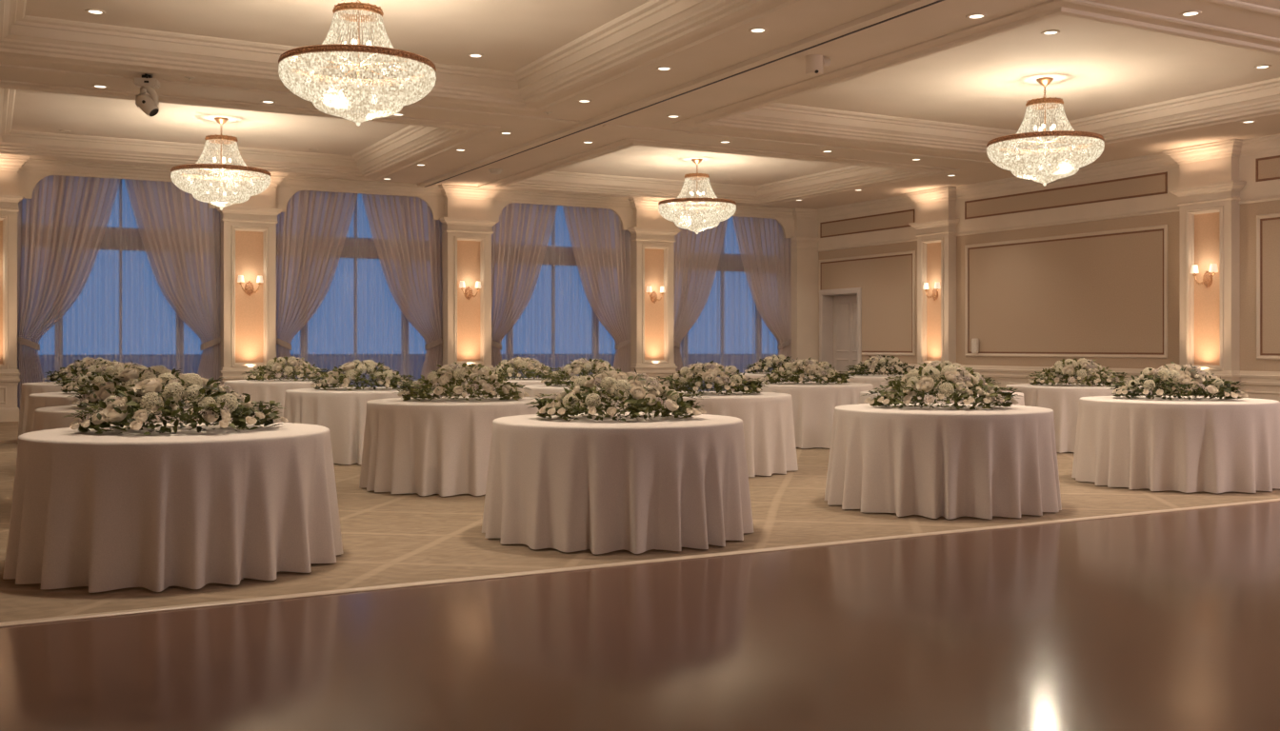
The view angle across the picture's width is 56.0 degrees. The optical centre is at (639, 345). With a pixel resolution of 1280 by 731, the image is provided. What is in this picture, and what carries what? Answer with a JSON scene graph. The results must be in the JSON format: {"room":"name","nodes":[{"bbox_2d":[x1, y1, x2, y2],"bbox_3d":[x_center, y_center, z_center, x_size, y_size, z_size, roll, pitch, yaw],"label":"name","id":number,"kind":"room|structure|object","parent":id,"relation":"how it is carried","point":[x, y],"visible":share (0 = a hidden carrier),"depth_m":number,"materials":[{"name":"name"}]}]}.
{"room":"event hall","nodes":[
{"label":"event hall","id":0,"kind":"room"},
{"bbox_2d":[0,170,25,421],"bbox_3d":[-10.660,-0.925,19.633,1.140,4.350,0.320,0,0,-29],"label":"column","id":1,"kind":"structure","parent":0,"point":[10,200],"depth_m":19.76,"materials":[{"name":"beige paint"}]},
{"bbox_2d":[215,183,283,384],"bbox_3d":[-7.004,-0.925,21.618,1.140,4.350,0.320,0,0,-29],"label":"column","id":2,"kind":"structure","parent":0,"point":[249,228],"depth_m":21.62,"materials":[{"name":"beige paint"}]},
{"bbox_2d":[237,275,263,296],"bbox_3d":[-6.983,-1.073,21.579,0.454,0.363,0.159,0,0,-29],"label":"wall sconce","id":3,"kind":"object","parent":2,"relation":"attached to","point":[249,287],"visible":1,"depth_m":21.60,"materials":[{"name":"gold metal"}]},
{"bbox_2d":[17,172,794,397],"bbox_3d":[-4.172,-1.075,23.611,19.400,4.650,0.520,0,0,-29],"label":"wall","id":4,"kind":"structure","parent":0,"point":[26,182],"depth_m":23.53,"materials":[{"name":"beige paint"}]},
{"bbox_2d":[17,175,119,414],"bbox_3d":[-9.704,-0.865,20.488,1.607,4.150,0.184,0,0,-30],"label":"drape","id":5,"kind":"object","parent":4,"relation":"hanging from","point":[61,230],"visible":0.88,"depth_m":20.34,"materials":[{"name":"fabric"}]},
{"bbox_2d":[37,179,202,381],"bbox_3d":[-9.047,-0.860,21.021,3.240,4.160,0.144,0,0,-29],"label":"window","id":6,"kind":"structure","parent":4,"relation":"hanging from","point":[121,313],"depth_m":21.04,"materials":[{"name":"blue glass"}]},
{"bbox_2d":[124,179,220,402],"bbox_3d":[-8.226,-0.865,21.253,1.607,4.150,0.184,0,0,-30],"label":"drape","id":7,"kind":"object","parent":4,"relation":"hanging from","point":[179,232],"visible":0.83,"depth_m":21.36,"materials":[{"name":"fabric"}]},
{"bbox_2d":[276,190,358,379],"bbox_3d":[-6.033,-0.865,22.445,1.607,4.150,0.184,0,0,-27],"label":"drape","id":8,"kind":"object","parent":4,"relation":"hanging from","point":[312,230],"visible":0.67,"depth_m":22.35,"materials":[{"name":"fabric"}]},
{"bbox_2d":[289,193,426,387],"bbox_3d":[-5.390,-0.860,23.005,3.240,4.160,0.146,0,0,-29],"label":"window","id":9,"kind":"structure","parent":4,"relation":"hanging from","point":[359,318],"depth_m":23.04,"materials":[{"name":"blue glass"}]},
{"bbox_2d":[361,193,442,397],"bbox_3d":[-4.570,-0.865,23.238,1.607,4.150,0.184,0,0,-30],"label":"drape","id":10,"kind":"object","parent":4,"relation":"hanging from","point":[407,239],"visible":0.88,"depth_m":23.34,"materials":[{"name":"fabric"}]},
{"bbox_2d":[491,202,557,373],"bbox_3d":[-2.376,-0.865,24.428,1.606,4.150,0.184,0,0,-27],"label":"drape","id":11,"kind":"object","parent":4,"relation":"hanging from","point":[520,239],"visible":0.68,"depth_m":24.34,"materials":[{"name":"fabric"}]},
{"bbox_2d":[500,205,616,379],"bbox_3d":[-1.735,-0.860,24.991,3.240,4.160,0.144,0,0,-29],"label":"window","id":12,"kind":"structure","parent":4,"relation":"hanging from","point":[558,325],"depth_m":25.04,"materials":[{"name":"blue glass"}]},
{"bbox_2d":[562,205,631,373],"bbox_3d":[-0.929,-0.865,25.250,1.606,4.150,0.184,0,0,-27],"label":"drape","id":13,"kind":"object","parent":4,"relation":"hanging from","point":[601,249],"visible":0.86,"depth_m":25.34,"materials":[{"name":"fabric"}]},
{"bbox_2d":[673,219,728,391],"bbox_3d":[1.281,-0.865,26.417,1.612,4.150,0.184,0,0,-27],"label":"drape","id":14,"kind":"object","parent":4,"relation":"hanging from","point":[696,257],"visible":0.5,"depth_m":26.32,"materials":[{"name":"fabric"}]},
{"bbox_2d":[680,216,778,391],"bbox_3d":[1.925,-0.860,26.978,3.250,4.160,0.144,0,0,-29],"label":"sheer curtain","id":15,"kind":"object","parent":4,"relation":"hanging from","point":[730,330],"visible":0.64,"depth_m":27.02,"materials":[{"name":"fabric"}]},
{"bbox_2d":[732,216,791,366],"bbox_3d":[2.733,-0.865,27.240,1.612,4.150,0.184,0,0,-27],"label":"drape","id":16,"kind":"object","parent":4,"relation":"hanging from","point":[766,255],"visible":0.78,"depth_m":27.31,"materials":[{"name":"fabric"}]},
{"bbox_2d":[439,198,499,397],"bbox_3d":[-3.348,-0.925,23.603,1.140,4.350,0.320,0,0,-29],"label":"column","id":17,"kind":"structure","parent":0,"point":[468,224],"depth_m":23.60,"materials":[{"name":"beige paint"}]},
{"bbox_2d":[459,280,480,299],"bbox_3d":[-3.327,-1.073,23.564,0.454,0.363,0.159,0,0,-29],"label":"wall sconce","id":18,"kind":"object","parent":17,"relation":"attached to","point":[468,292],"visible":1,"depth_m":23.59,"materials":[{"name":"gold metal"}]},
{"bbox_2d":[0,500,1279,730],"bbox_3d":[6.174,1.300,4.348,19.200,0.100,10.350,0,0,-29],"label":"floor","id":19,"kind":"structure","parent":0,"point":[1166,621],"depth_m":5.01,"materials":[{"name":"brown wood"}]},
{"bbox_2d":[0,0,1279,209],"bbox_3d":[2.194,-3.272,11.887,19.400,0.456,27.400,0,0,-29],"label":"ceiling","id":20,"kind":"structure","parent":0,"point":[904,81],"depth_m":15.03,"materials":[{"name":"paint"}]},
{"bbox_2d":[84,8,105,15],"bbox_3d":[-5.537,-3.394,12.253,0.196,0.012,0.196,0,0,-29],"label":"recessed light","id":21,"kind":"object","parent":20,"relation":"in","point":[89,10],"visible":1,"depth_m":12.25,"materials":[{"name":"beige"}]},
{"bbox_2d":[91,84,109,88],"bbox_3d":[-6.446,-3.094,14.388,0.196,0.012,0.196,0,0,-29],"label":"recessed light","id":22,"kind":"object","parent":20,"relation":"in","point":[92,86],"visible":1,"depth_m":14.37,"materials":[{"name":"beige"}]},
{"bbox_2d":[133,73,159,117],"bbox_3d":[-5.633,-2.858,13.774,0.259,0.484,0.212,0,0,-9],"label":"security camera","id":23,"kind":"object","parent":20,"relation":"hanging from","point":[147,84],"visible":1,"depth_m":13.73,"materials":[{"name":"white plastic"}]},
{"bbox_2d":[184,76,195,80],"bbox_3d":[-5.195,-3.082,13.906,0.120,0.036,0.120,0,0,-29],"label":"sprinkler","id":24,"kind":"object","parent":20,"relation":"attached to","point":[190,78],"visible":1,"depth_m":13.88,"materials":[{"name":"white plastic"}]},
{"bbox_2d":[170,117,271,209],"bbox_3d":[-6.270,-2.716,18.045,1.422,1.367,1.420,0,0,-33],"label":"chandelier","id":25,"kind":"object","parent":20,"relation":"hanging from","point":[258,184],"visible":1,"depth_m":17.77,"materials":[{"name":"clear glass"}]},
{"bbox_2d":[260,100,276,103],"bbox_3d":[-4.723,-3.094,15.300,0.196,0.012,0.196,0,0,-29],"label":"recessed light","id":26,"kind":"object","parent":20,"relation":"in","point":[261,101],"visible":1,"depth_m":15.29,"materials":[{"name":"beige"}]},
{"bbox_2d":[278,0,436,125],"bbox_3d":[-2.610,-2.716,11.157,1.422,1.367,1.420,0,0,7],"label":"chandelier","id":27,"kind":"object","parent":20,"relation":"hanging from","point":[310,84],"visible":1,"depth_m":10.83,"materials":[{"name":"clear glass"}]},
{"bbox_2d":[393,112,405,116],"bbox_3d":[-3.239,-3.094,16.129,0.196,0.012,0.196,0,0,-29],"label":"recessed light","id":28,"kind":"object","parent":20,"relation":"in","point":[397,113],"visible":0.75,"depth_m":16.14,"materials":[{"name":"beige"}]},
{"bbox_2d":[454,148,466,151],"bbox_3d":[-2.836,-3.094,19.056,0.196,0.012,0.196,0,0,-29],"label":"recessed light","id":29,"kind":"object","parent":20,"relation":"in","point":[456,150],"visible":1,"depth_m":19.05,"materials":[{"name":"beige"}]},
{"bbox_2d":[467,53,483,58],"bbox_3d":[-1.922,-3.394,14.102,0.196,0.012,0.196,0,0,-29],"label":"recessed light","id":30,"kind":"object","parent":20,"relation":"in","point":[472,55],"visible":1,"depth_m":14.10,"materials":[{"name":"beige"}]},
{"bbox_2d":[488,168,502,174],"bbox_3d":[-2.542,-3.057,21.196,0.260,0.086,0.260,0,0,-29],"label":"smoke detector","id":31,"kind":"object","parent":20,"relation":"attached to","point":[491,170],"visible":1,"depth_m":21.11,"materials":[{"name":"white plastic"}]},
{"bbox_2d":[499,131,513,134],"bbox_3d":[-1.949,-3.094,17.547,0.196,0.012,0.196,0,0,-29],"label":"recessed light","id":32,"kind":"object","parent":20,"relation":"in","point":[502,132],"visible":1,"depth_m":17.51,"materials":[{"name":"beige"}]},
{"bbox_2d":[577,99,592,102],"bbox_3d":[-0.703,-3.094,15.253,0.196,0.012,0.196,0,0,-29],"label":"recessed light","id":33,"kind":"object","parent":20,"relation":"in","point":[580,100],"visible":1,"depth_m":15.23,"materials":[{"name":"beige"}]},
{"bbox_2d":[581,140,594,143],"bbox_3d":[-0.790,-3.094,18.346,0.196,0.012,0.196,0,0,-29],"label":"recessed light","id":34,"kind":"object","parent":20,"relation":"in","point":[583,142],"visible":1,"depth_m":18.33,"materials":[{"name":"beige"}]},
{"bbox_2d":[655,66,673,71],"bbox_3d":[0.270,-3.094,13.460,0.196,0.012,0.196,0,0,-29],"label":"recessed light","id":35,"kind":"object","parent":20,"relation":"in","point":[662,69],"visible":1,"depth_m":13.45,"materials":[{"name":"beige"}]},
{"bbox_2d":[666,114,680,118],"bbox_3d":[0.453,-3.094,16.267,0.196,0.012,0.196,0,0,-29],"label":"recessed light","id":36,"kind":"object","parent":20,"relation":"in","point":[672,115],"visible":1,"depth_m":16.26,"materials":[{"name":"beige"}]},
{"bbox_2d":[658,159,736,234],"bbox_3d":[1.042,-2.716,22.015,1.422,1.367,1.420,0,0,36],"label":"chandelier","id":37,"kind":"object","parent":20,"relation":"hanging from","point":[669,209],"visible":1,"depth_m":21.71,"materials":[{"name":"clear glass"}]},
{"bbox_2d":[719,140,731,143],"bbox_3d":[1.296,-3.094,18.318,0.196,0.012,0.196,0,0,-29],"label":"recessed light","id":38,"kind":"object","parent":20,"relation":"in","point":[721,142],"visible":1,"depth_m":18.32,"materials":[{"name":"beige"}]},
{"bbox_2d":[747,27,767,33],"bbox_3d":[1.158,-3.094,11.825,0.196,0.012,0.196,0,0,-29],"label":"recessed light","id":39,"kind":"object","parent":20,"relation":"in","point":[752,30],"visible":1,"depth_m":11.81,"materials":[{"name":"paint"}]},
{"bbox_2d":[805,54,830,76],"bbox_3d":[1.907,-3.001,12.903,0.267,0.199,0.195,0,0,0],"label":"ceiling camera","id":40,"kind":"object","parent":20,"relation":"attached to","point":[815,64],"visible":1,"depth_m":12.84,"materials":[{"name":"paint"}]},
{"bbox_2d":[965,13,987,19],"bbox_3d":[3.162,-3.094,11.320,0.196,0.012,0.196,0,0,-29],"label":"recessed light","id":41,"kind":"object","parent":20,"relation":"in","point":[973,16],"visible":1,"depth_m":11.31,"materials":[{"name":"beige"}]},
{"bbox_2d":[986,77,1104,185],"bbox_3d":[5.164,-2.716,15.366,1.420,1.367,1.422,0,0,-23],"label":"chandelier","id":42,"kind":"object","parent":20,"relation":"hanging from","point":[1054,161],"visible":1,"depth_m":15.06,"materials":[{"name":"clear glass"}]},
{"bbox_2d":[1040,29,1059,35],"bbox_3d":[4.454,-3.394,13.069,0.196,0.012,0.196,0,0,-29],"label":"recessed light","id":43,"kind":"object","parent":20,"relation":"in","point":[1052,31],"visible":1,"depth_m":13.05,"materials":[{"name":"beige"}]},
{"bbox_2d":[1179,10,1201,17],"bbox_3d":[5.133,-3.094,11.230,0.196,0.012,0.196,0,0,-29],"label":"recessed light","id":44,"kind":"object","parent":20,"relation":"in","point":[1189,13],"visible":1,"depth_m":11.23,"materials":[{"name":"beige"}]},
{"bbox_2d":[1240,120,1256,123],"bbox_3d":[8.418,-3.094,16.666,0.196,0.012,0.196,0,0,-29],"label":"recessed light","id":45,"kind":"object","parent":20,"relation":"in","point":[1249,121],"visible":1,"depth_m":16.66,"materials":[{"name":"beige"}]},
{"bbox_2d":[1253,64,1271,69],"bbox_3d":[7.585,-3.394,14.678,0.196,0.012,0.196,0,0,-29],"label":"recessed light","id":46,"kind":"object","parent":20,"relation":"in","point":[1261,67],"visible":1,"depth_m":14.68,"materials":[{"name":"beige"}]},
{"bbox_2d":[0,421,1279,622],"bbox_3d":[-0.292,1.300,16.466,19.400,0.100,16.980,0,0,-29],"label":"floor","id":47,"kind":"structure","parent":0,"point":[388,538],"depth_m":8.05,"materials":[{"name":"carpet"}]},
{"bbox_2d":[17,380,121,441],"bbox_3d":[-7.199,0.865,15.874,1.789,0.750,1.806,0,0,-20],"label":"round table","id":48,"kind":"object","parent":47,"relation":"on","point":[28,389],"visible":0.17,"depth_m":15.25,"materials":[{"name":"white fabric"}]},
{"bbox_2d":[42,357,111,382],"bbox_3d":[-7.205,0.321,15.903,1.226,0.330,0.971,0,0,-25],"label":"flower arrangement","id":49,"kind":"object","parent":48,"relation":"on","point":[70,371],"visible":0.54,"depth_m":15.67,"materials":[{"name":"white plant"}]},
{"bbox_2d":[25,391,159,433],"bbox_3d":[-5.375,0.865,12.437,1.803,0.750,1.790,0,0,-23],"label":"round table","id":50,"kind":"object","parent":47,"relation":"on","point":[36,401],"visible":0.14,"depth_m":11.80,"materials":[{"name":"white fabric"}]},
{"bbox_2d":[53,360,147,394],"bbox_3d":[-5.399,0.316,12.442,1.148,0.340,0.938,0,0,-39],"label":"flower arrangement","id":51,"kind":"object","parent":50,"relation":"on","point":[113,368],"visible":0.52,"depth_m":12.23,"materials":[{"name":"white plant"}]},
{"bbox_2d":[32,402,255,431],"bbox_3d":[-3.894,0.865,9.637,1.806,0.750,1.789,0,0,16],"label":"round table","id":52,"kind":"object","parent":47,"relation":"on","point":[50,417],"visible":0.06,"depth_m":8.97,"materials":[{"name":"white fabric"}]},
{"bbox_2d":[67,365,221,408],"bbox_3d":[-3.919,0.321,9.613,1.226,0.330,0.971,0,0,-20],"label":"flower arrangement","id":53,"kind":"object","parent":52,"relation":"on","point":[105,390],"visible":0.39,"depth_m":9.41,"materials":[{"name":"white plant"}]},
{"bbox_2d":[2,421,342,593],"bbox_3d":[-2.643,0.865,6.934,1.803,0.750,1.790,0,0,-24],"label":"round table","id":54,"kind":"object","parent":47,"relation":"on","point":[191,510],"visible":0.94,"depth_m":6.24,"materials":[{"name":"white fabric"}]},
{"bbox_2d":[61,373,288,435],"bbox_3d":[-2.658,0.321,6.920,1.226,0.330,0.971,0,0,-14],"label":"flower arrangement","id":55,"kind":"object","parent":54,"relation":"on","point":[117,410],"visible":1,"depth_m":6.74,"materials":[{"name":"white plant"}]},
{"bbox_2d":[223,379,348,422],"bbox_3d":[-4.907,0.865,16.792,1.809,0.750,1.786,0,0,12],"label":"round table","id":56,"kind":"object","parent":47,"relation":"on","point":[267,390],"visible":0.28,"depth_m":15.99,"materials":[{"name":"white fabric"}]},
{"bbox_2d":[240,356,331,380],"bbox_3d":[-4.913,0.317,16.794,1.262,0.338,0.998,0,0,-14],"label":"flower arrangement","id":57,"kind":"object","parent":56,"relation":"on","point":[297,367],"visible":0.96,"depth_m":16.61,"materials":[{"name":"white plant"}]},
{"bbox_2d":[283,387,433,464],"bbox_3d":[-3.095,0.865,13.435,1.789,0.750,1.806,0,0,-27],"label":"round table","id":58,"kind":"object","parent":47,"relation":"on","point":[343,411],"visible":0.43,"depth_m":12.62,"materials":[{"name":"white fabric"}]},
{"bbox_2d":[307,360,415,390],"bbox_3d":[-3.093,0.321,13.410,1.226,0.330,0.971,0,0,-10],"label":"flower arrangement","id":59,"kind":"object","parent":58,"relation":"on","point":[334,377],"visible":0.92,"depth_m":13.22,"materials":[{"name":"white plant"}]},
{"bbox_2d":[359,396,543,497],"bbox_3d":[-1.595,0.865,10.799,1.809,0.750,1.786,0,0,38],"label":"round table","id":60,"kind":"object","parent":47,"relation":"on","point":[441,447],"visible":0.66,"depth_m":10.03,"materials":[{"name":"white fabric"}]},
{"bbox_2d":[391,361,531,400],"bbox_3d":[-1.590,0.317,10.796,1.262,0.338,0.998,0,0,-10],"label":"flower arrangement","id":61,"kind":"object","parent":60,"relation":"on","point":[444,375],"visible":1,"depth_m":10.62,"materials":[{"name":"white plant"}]},
{"bbox_2d":[461,378,568,397],"bbox_3d":[-1.702,0.865,17.276,1.803,0.750,1.790,0,0,7],"label":"round table","id":62,"kind":"object","parent":47,"relation":"on","point":[528,382],"visible":0.09,"depth_m":16.53,"materials":[{"name":"white fabric"}]},
{"bbox_2d":[486,356,559,379],"bbox_3d":[-1.723,0.316,17.287,1.148,0.340,0.938,0,0,-27],"label":"flower arrangement","id":63,"kind":"object","parent":62,"relation":"on","point":[515,365],"visible":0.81,"depth_m":17.11,"materials":[{"name":"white plant"}]},
{"bbox_2d":[519,383,647,412],"bbox_3d":[-0.627,0.865,14.565,1.786,0.750,1.809,0,0,-18],"label":"round table","id":64,"kind":"object","parent":47,"relation":"on","point":[535,389],"visible":0.15,"depth_m":13.93,"materials":[{"name":"white fabric"}]},
{"bbox_2d":[539,358,620,386],"bbox_3d":[-0.621,0.317,14.565,1.262,0.338,0.998,0,0,-9],"label":"flower arrangement","id":65,"kind":"object","parent":64,"relation":"on","point":[573,369],"visible":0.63,"depth_m":14.42,"materials":[{"name":"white plant"}]},
{"bbox_2d":[481,412,753,554],"bbox_3d":[-0.130,0.865,8.053,1.789,0.750,1.806,0,0,-44],"label":"round table","id":66,"kind":"object","parent":47,"relation":"on","point":[670,483],"visible":0.96,"depth_m":7.34,"materials":[{"name":"white fabric"}]},
{"bbox_2d":[525,367,709,421],"bbox_3d":[-0.167,0.316,8.063,1.148,0.340,0.938,0,0,-21],"label":"flower arrangement","id":67,"kind":"object","parent":66,"relation":"on","point":[611,383],"visible":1,"depth_m":7.89,"materials":[{"name":"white plant"}]},
{"bbox_2d":[0,499,1279,627],"bbox_3d":[3.688,1.270,8.926,19.200,0.059,0.070,0,0,-29],"label":"trim","id":68,"kind":"structure","parent":47,"relation":"on","point":[437,582],"depth_m":6.64,"materials":[{"name":"beige wood"}]},
{"bbox_2d":[624,391,798,477],"bbox_3d":[0.685,0.865,12.161,1.790,0.750,1.792,0,0,-33],"label":"round table","id":69,"kind":"object","parent":47,"relation":"on","point":[767,417],"visible":0.46,"depth_m":11.47,"materials":[{"name":"white fabric"}]},
{"bbox_2d":[654,360,768,395],"bbox_3d":[0.708,0.316,12.152,1.148,0.340,0.938,0,0,-9],"label":"flower arrangement","id":70,"kind":"object","parent":69,"relation":"on","point":[708,372],"visible":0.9,"depth_m":11.95,"materials":[{"name":"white plant"}]},
{"bbox_2d":[730,373,823,391],"bbox_3d":[2.418,0.865,20.940,1.806,0.750,1.789,0,0,13],"label":"round table","id":71,"kind":"object","parent":47,"relation":"on","point":[752,376],"visible":0.09,"depth_m":20.28,"materials":[{"name":"white fabric"}]},
{"bbox_2d":[743,354,805,374],"bbox_3d":[2.384,0.321,20.923,1.226,0.330,0.971,0,0,14],"label":"flower arrangement","id":72,"kind":"object","parent":71,"relation":"on","point":[765,364],"visible":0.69,"depth_m":20.79,"materials":[{"name":"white plant"}]},
{"bbox_2d":[751,381,873,448],"bbox_3d":[2.117,0.865,15.379,1.790,0.750,1.792,0,0,31],"label":"round table","id":73,"kind":"object","parent":47,"relation":"on","point":[814,404],"visible":0.36,"depth_m":14.56,"materials":[{"name":"white fabric"}]},
{"bbox_2d":[760,357,855,384],"bbox_3d":[2.139,0.316,15.365,1.148,0.340,0.938,0,0,-12],"label":"flower arrangement","id":74,"kind":"object","parent":73,"relation":"on","point":[812,370],"visible":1,"depth_m":15.18,"materials":[{"name":"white plant"}]},
{"bbox_2d":[829,375,903,390],"bbox_3d":[3.910,0.865,19.418,1.786,0.750,1.809,0,0,19],"label":"round table","id":75,"kind":"object","parent":47,"relation":"on","point":[875,381],"visible":0.13,"depth_m":18.67,"materials":[{"name":"white fabric"}]},
{"bbox_2d":[845,355,915,376],"bbox_3d":[3.913,0.317,19.416,1.262,0.338,0.998,0,0,4],"label":"flower arrangement","id":76,"kind":"object","parent":75,"relation":"on","point":[895,365],"visible":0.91,"depth_m":19.27,"materials":[{"name":"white plant"}]},
{"bbox_2d":[859,389,1024,405],"bbox_3d":[3.147,0.865,12.645,1.789,0.750,1.812,0,0,30],"label":"round table","id":77,"kind":"object","parent":47,"relation":"on","point":[1021,402],"visible":0.08,"depth_m":12.28,"materials":[{"name":"white fabric"}]},
{"bbox_2d":[881,360,1000,391],"bbox_3d":[3.173,0.321,12.641,1.226,0.330,0.971,0,0,29],"label":"flower arrangement","id":78,"kind":"object","parent":77,"relation":"on","point":[933,364],"visible":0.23,"depth_m":12.57,"materials":[{"name":"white plant"}]},
{"bbox_2d":[824,402,1061,519],"bbox_3d":[2.372,0.865,9.481,1.786,0.750,1.809,0,0,18],"label":"round table","id":79,"kind":"object","parent":47,"relation":"on","point":[937,462],"visible":0.94,"depth_m":8.77,"materials":[{"name":"white fabric"}]},
{"bbox_2d":[861,364,1022,409],"bbox_3d":[2.369,0.317,9.484,1.262,0.338,0.998,0,0,11],"label":"flower arrangement","id":80,"kind":"object","parent":79,"relation":"on","point":[966,382],"visible":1,"depth_m":9.30,"materials":[{"name":"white plant"}]},
{"bbox_2d":[1005,383,1151,453],"bbox_3d":[5.333,0.865,14.697,1.808,0.750,1.786,0,0,-32],"label":"round table","id":81,"kind":"object","parent":47,"relation":"on","point":[1063,400],"visible":0.31,"depth_m":13.98,"materials":[{"name":"white fabric"}]},
{"bbox_2d":[1024,358,1127,386],"bbox_3d":[5.329,0.317,14.699,1.262,0.338,0.998,0,0,14],"label":"flower arrangement","id":82,"kind":"object","parent":81,"relation":"on","point":[1064,369],"visible":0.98,"depth_m":14.51,"materials":[{"name":"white plant"}]},
{"bbox_2d":[1071,396,1279,493],"bbox_3d":[4.893,0.865,10.990,1.803,0.750,1.790,0,0,24],"label":"round table","id":83,"kind":"object","parent":47,"relation":"on","point":[1183,445],"visible":0.96,"depth_m":10.27,"materials":[{"name":"white fabric"}]},
{"bbox_2d":[1106,361,1248,399],"bbox_3d":[4.880,0.316,11.003,1.148,0.340,0.938,0,0,15],"label":"flower arrangement","id":84,"kind":"object","parent":83,"relation":"on","point":[1203,383],"visible":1,"depth_m":10.81,"materials":[{"name":"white plant"}]},
{"bbox_2d":[627,209,680,387],"bbox_3d":[0.308,-0.925,25.588,1.140,4.350,0.320,0,0,-29],"label":"column","id":85,"kind":"structure","parent":0,"point":[652,235],"depth_m":25.56,"materials":[{"name":"beige paint"}]},
{"bbox_2d":[646,286,665,303],"bbox_3d":[0.329,-1.073,25.549,0.454,0.363,0.159,0,0,-29],"label":"wall sconce","id":86,"kind":"object","parent":85,"relation":"attached to","point":[653,296],"visible":1,"depth_m":25.58,"materials":[{"name":"gold metal"}]},
{"bbox_2d":[791,219,819,364],"bbox_3d":[3.783,-0.925,27.536,0.672,4.350,0.212,0,0,-29],"label":"column corner","id":87,"kind":"structure","parent":0,"point":[806,239],"depth_m":27.49,"materials":[{"name":"beige paint"}]},
{"bbox_2d":[908,199,959,376],"bbox_3d":[5.872,-0.925,24.057,0.320,4.350,1.140,0,0,-29],"label":"column","id":88,"kind":"structure","parent":0,"point":[935,226],"depth_m":24.01,"materials":[{"name":"beige paint"}]},
{"bbox_2d":[922,281,940,300],"bbox_3d":[5.833,-1.073,24.036,0.159,0.363,0.454,0,0,-29],"label":"wall sconce","id":89,"kind":"object","parent":88,"relation":"attached to","point":[934,295],"visible":1,"depth_m":24.04,"materials":[{"name":"gold metal"}]},
{"bbox_2d":[817,151,1279,402],"bbox_3d":[10.474,-1.075,16.383,0.555,4.650,27.400,0,0,-29],"label":"wall","id":90,"kind":"structure","parent":0,"point":[1089,270],"depth_m":21.23,"materials":[{"name":"beige paint"}]},
{"bbox_2d":[0,133,1279,220],"bbox_3d":[2.177,-2.987,11.708,18.600,0.235,26.500,0,0,-29],"label":"trim","id":91,"kind":"structure","parent":90,"relation":"attached to","point":[1234,148],"depth_m":22.42,"materials":[{"name":"beige paint"}]},
{"bbox_2d":[819,287,861,375],"bbox_3d":[4.609,-0.010,27.024,0.390,2.520,1.500,0,0,-29],"label":"door","id":92,"kind":"structure","parent":90,"relation":"in","point":[840,310],"depth_m":27.35,"materials":[{"name":"paint"}]},
{"bbox_2d":[971,339,978,353],"bbox_3d":[6.448,0.035,23.186,0.060,0.340,0.150,0,0,-29],"label":"intercom","id":93,"kind":"object","parent":90,"relation":"attached to","point":[974,342],"visible":1,"depth_m":23.15,"materials":[{"name":"plastic"}]},
{"bbox_2d":[1168,156,1246,398],"bbox_3d":[8.788,-0.925,18.688,0.320,4.350,1.140,0,0,-29],"label":"column","id":94,"kind":"structure","parent":0,"point":[1208,194],"depth_m":18.63,"materials":[{"name":"beige paint"}]},
{"bbox_2d":[1190,263,1218,287],"bbox_3d":[8.749,-1.073,18.667,0.159,0.363,0.454,0,0,-29],"label":"wall sconce","id":95,"kind":"object","parent":94,"relation":"attached to","point":[1207,277],"visible":1,"depth_m":18.68,"materials":[{"name":"gold metal"}]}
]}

